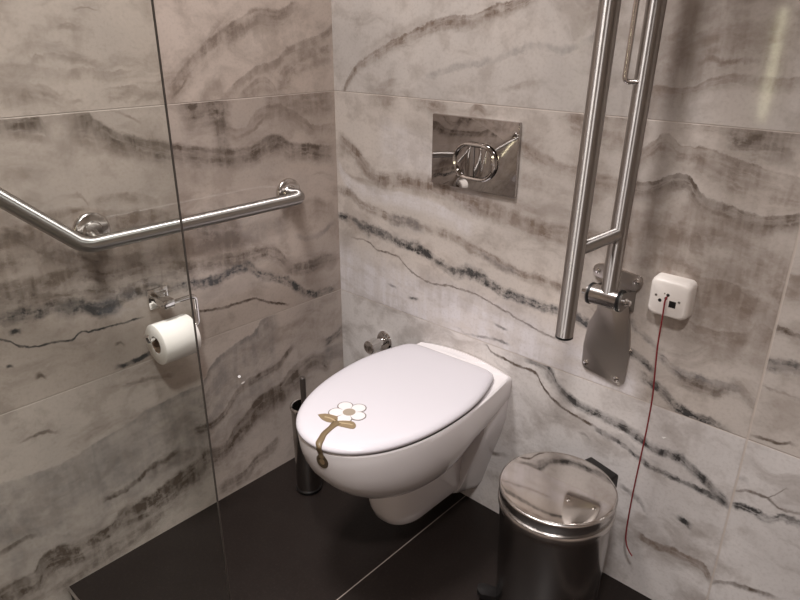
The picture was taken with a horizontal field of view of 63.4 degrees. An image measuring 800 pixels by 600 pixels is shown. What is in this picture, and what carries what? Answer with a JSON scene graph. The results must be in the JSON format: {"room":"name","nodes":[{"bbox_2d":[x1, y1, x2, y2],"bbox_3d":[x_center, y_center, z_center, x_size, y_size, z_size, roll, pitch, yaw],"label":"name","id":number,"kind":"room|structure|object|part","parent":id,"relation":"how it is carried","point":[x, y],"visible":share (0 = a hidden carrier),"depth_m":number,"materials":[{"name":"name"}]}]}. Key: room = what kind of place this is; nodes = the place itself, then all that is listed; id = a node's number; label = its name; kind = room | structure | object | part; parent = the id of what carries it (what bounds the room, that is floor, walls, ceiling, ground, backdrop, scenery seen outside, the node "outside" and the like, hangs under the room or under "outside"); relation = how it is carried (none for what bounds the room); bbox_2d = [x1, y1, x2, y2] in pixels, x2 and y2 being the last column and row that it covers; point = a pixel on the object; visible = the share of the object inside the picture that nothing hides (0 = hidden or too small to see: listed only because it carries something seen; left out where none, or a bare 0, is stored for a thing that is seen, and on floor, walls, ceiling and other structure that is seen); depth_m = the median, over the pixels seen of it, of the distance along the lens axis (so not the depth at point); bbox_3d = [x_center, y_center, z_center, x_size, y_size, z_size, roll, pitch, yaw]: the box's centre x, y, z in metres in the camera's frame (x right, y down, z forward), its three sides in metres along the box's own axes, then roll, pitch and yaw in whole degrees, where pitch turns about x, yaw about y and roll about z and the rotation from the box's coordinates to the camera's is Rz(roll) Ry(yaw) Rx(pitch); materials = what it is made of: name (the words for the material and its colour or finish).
{"room":"accessible bathroom","nodes":[
{"label":"accessible bathroom","id":0,"kind":"room"},
{"bbox_2d":[0,0,343,599],"bbox_3d":[-1.022,-0.287,1.010,0.080,2.700,2.400,20,29,38],"label":"wall","id":1,"kind":"structure","parent":0,"point":[105,449],"depth_m":1.55,"materials":[{"name":"stone"}]},
{"bbox_2d":[0,178,304,251],"bbox_3d":[-0.618,-0.326,1.338,0.089,0.480,1.094,20,29,38],"label":"grab bar","id":2,"kind":"object","parent":1,"relation":"attached to","point":[90,232],"visible":1,"depth_m":1.40,"materials":[{"name":"silver metal"}]},
{"bbox_3d":[-0.653,-0.136,1.389,0.023,0.029,0.073,-17,28,-35],"label":"post","id":3,"kind":"part","parent":2,"relation":"part of","materials":[{"name":"silver metal"}]},
{"bbox_2d":[144,285,200,343],"bbox_3d":[-0.567,0.028,1.564,0.070,0.107,0.146,20,29,38],"label":"toilet roll holder","id":4,"kind":"object","parent":1,"relation":"attached to","point":[157,297],"visible":0.91,"depth_m":1.55,"materials":[{"name":"silver metal"}]},
{"bbox_3d":[-0.567,0.002,1.547,0.063,0.020,0.028,20,29,38],"label":"arm","id":5,"kind":"part","parent":4,"relation":"part of","materials":[{"name":"silver metal"}]},
{"bbox_2d":[145,314,200,364],"bbox_3d":[-0.550,0.094,1.570,0.102,0.101,0.091,20,29,38],"label":"toilet roll","id":6,"kind":"object","parent":4,"relation":"hanging from","point":[175,336],"visible":0.92,"depth_m":1.54,"materials":[{"name":"white tissue paper"},{"name":"brown cardboard"}]},
{"bbox_2d":[69,457,651,599],"bbox_3d":[0.345,0.972,1.253,2.300,0.200,0.940,20,29,38],"label":"floor","id":7,"kind":"structure","parent":0,"point":[281,542],"depth_m":1.71,"materials":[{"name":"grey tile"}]},
{"bbox_2d":[68,587,78,599],"bbox_3d":[0.028,1.017,0.892,2.298,0.010,0.004,20,29,38],"label":"trim","id":8,"kind":"structure","parent":7,"relation":"on","point":[69,588],"depth_m":1.58,"materials":[{"name":"silver metal"}]},
{"bbox_2d":[290,376,321,495],"bbox_3d":[-0.274,0.391,1.882,0.082,0.382,0.082,20,29,38],"label":"toilet brush","id":9,"kind":"object","parent":7,"relation":"on","point":[309,482],"visible":0.57,"depth_m":1.89,"materials":[{"name":"silver metal"}]},
{"bbox_3d":[-0.273,0.363,1.871,0.017,0.322,0.017,20,29,38],"label":"handle","id":10,"kind":"part","parent":9,"relation":"part of","materials":[{"name":"grey metal"}]},
{"bbox_2d":[477,451,617,599],"bbox_3d":[0.353,0.568,1.484,0.279,0.366,0.254,-14,26,-30],"label":"pedal bin","id":11,"kind":"object","parent":7,"relation":"on","point":[557,511],"visible":1,"depth_m":1.37,"materials":[{"name":"silver metal"}]},
{"bbox_3d":[0.343,0.403,1.408,0.247,0.002,0.247,20,29,38],"label":"lid","id":12,"kind":"part","parent":11,"relation":"part of","materials":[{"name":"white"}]},
{"bbox_2d":[331,0,799,599],"bbox_3d":[0.693,-0.326,1.119,2.460,2.700,0.080,20,29,38],"label":"wall","id":13,"kind":"structure","parent":0,"point":[715,510],"depth_m":1.42,"materials":[{"name":"stone"}]},
{"bbox_2d":[364,331,391,353],"bbox_3d":[-0.070,0.132,1.949,0.060,0.060,0.074,20,29,38],"label":"angle valve","id":14,"kind":"object","parent":13,"relation":"attached to","point":[383,339],"visible":0.98,"depth_m":1.94,"materials":[{"name":"silver metal"}]},
{"bbox_3d":[-0.083,0.137,1.937,0.041,0.041,0.037,20,29,38],"label":"knob","id":15,"kind":"part","parent":14,"relation":"part of","materials":[{"name":"silver metal"}]},
{"bbox_2d":[296,342,511,524],"bbox_3d":[-0.012,0.416,1.655,0.362,0.442,0.557,20,29,38],"label":"toilet","id":16,"kind":"object","parent":13,"relation":"attached to","point":[430,431],"visible":0.99,"depth_m":1.53,"materials":[{"name":"white ceramic"}]},
{"bbox_2d":[316,402,366,467],"bbox_3d":[-0.140,0.299,1.449,0.099,0.071,0.173,20,29,38],"label":"sticker","id":17,"kind":"object","parent":16,"relation":"attached to","point":[343,415],"visible":1,"depth_m":1.44,"materials":[{"name":"white vinyl"},{"name":"brown vinyl"},{"name":"tan vinyl"}]},
{"bbox_3d":[-0.155,0.302,1.405,0.022,0.043,0.095,10,25,23],"label":"stem","id":18,"kind":"part","parent":17,"relation":"part of","materials":[{"name":"brown plastic"}]},
{"bbox_3d":[-0.115,0.255,1.467,0.029,0.002,0.029,20,29,38],"label":"flower","id":19,"kind":"part","parent":17,"relation":"part of","materials":[{"name":"beige plastic"}]},
{"bbox_3d":[-0.024,0.237,1.565,0.350,0.008,0.508,20,29,38],"label":"seat","id":20,"kind":"part","parent":16,"relation":"part of","materials":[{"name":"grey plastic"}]},
{"bbox_3d":[-0.024,0.226,1.560,0.361,0.019,0.519,20,29,38],"label":"lid","id":21,"kind":"part","parent":16,"relation":"part of","materials":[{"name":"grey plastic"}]},
{"bbox_2d":[431,113,521,197],"bbox_3d":[0.173,-0.348,1.550,0.252,0.172,0.022,20,29,38],"label":"flush plate","id":22,"kind":"object","parent":13,"relation":"attached to","point":[471,153],"visible":1,"depth_m":1.54,"materials":[{"name":"grey metal"}]},
{"bbox_2d":[555,0,666,384],"bbox_3d":[0.392,-0.292,1.196,0.117,1.099,0.239,20,29,38],"label":"support rail","id":23,"kind":"object","parent":13,"relation":"attached to","point":[607,350],"visible":1,"depth_m":1.21,"materials":[{"name":"silver metal"}]},
{"bbox_2d":[585,282,596,303],"bbox_3d":[0.408,-0.015,1.379,0.005,0.047,0.047,20,29,38],"label":"washer","id":24,"kind":"object","parent":23,"relation":"in","point":[590,291],"depth_m":1.36,"materials":[{"name":"black rubber"}]},
{"bbox_3d":[0.466,0.060,1.440,0.109,0.262,0.006,20,29,38],"label":"wall plate","id":25,"kind":"part","parent":23,"relation":"part of","materials":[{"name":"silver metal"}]},
{"bbox_3d":[0.468,-0.050,1.391,0.112,0.043,0.008,20,29,38],"label":"ear plate","id":26,"kind":"part","parent":23,"relation":"part of","materials":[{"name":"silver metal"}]},
{"bbox_2d":[614,290,626,311],"bbox_3d":[0.456,0.002,1.339,0.005,0.047,0.047,20,29,38],"label":"washer","id":27,"kind":"object","parent":23,"relation":"in","point":[620,296],"depth_m":1.33,"materials":[{"name":"black rubber"}]},
{"bbox_3d":[0.424,-0.468,1.150,0.038,0.163,0.012,7,24,15],"label":"roll rod","id":28,"kind":"part","parent":23,"relation":"part of","materials":[{"name":"silver metal"}]},
{"bbox_2d":[625,273,696,555],"bbox_3d":[0.546,0.278,1.427,0.082,0.695,0.040,20,29,38],"label":"switch","id":29,"kind":"object","parent":13,"relation":"attached to","point":[672,296],"visible":1,"depth_m":1.30,"materials":[{"name":"white plastic"}]},
{"bbox_3d":[0.542,0.300,1.417,0.029,0.661,0.008,20,29,38],"label":"pull cord","id":30,"kind":"part","parent":29,"relation":"part of","materials":[{"name":"red fabric"}]},
{"bbox_2d":[668,301,675,308],"bbox_3d":[0.545,0.009,1.296,0.013,0.013,0.002,20,29,38],"label":"socket","id":31,"kind":"object","parent":29,"relation":"attached to","point":[671,304],"depth_m":1.30,"materials":[{"name":"black plastic"}]},
{"bbox_3d":[-0.463,1.372,0.458,2.300,0.070,1.459,20,29,38],"label":"floor","id":32,"kind":"structure","parent":0,"visible":0},
{"bbox_2d":[151,0,230,599],"bbox_3d":[-0.523,0.155,0.450,0.003,2.180,0.856,20,29,38],"label":"screen","id":33,"kind":"object","parent":32,"relation":"on","point":[152,1],"visible":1,"depth_m":0.71,"materials":[{"name":"clear glass"}]}
]}

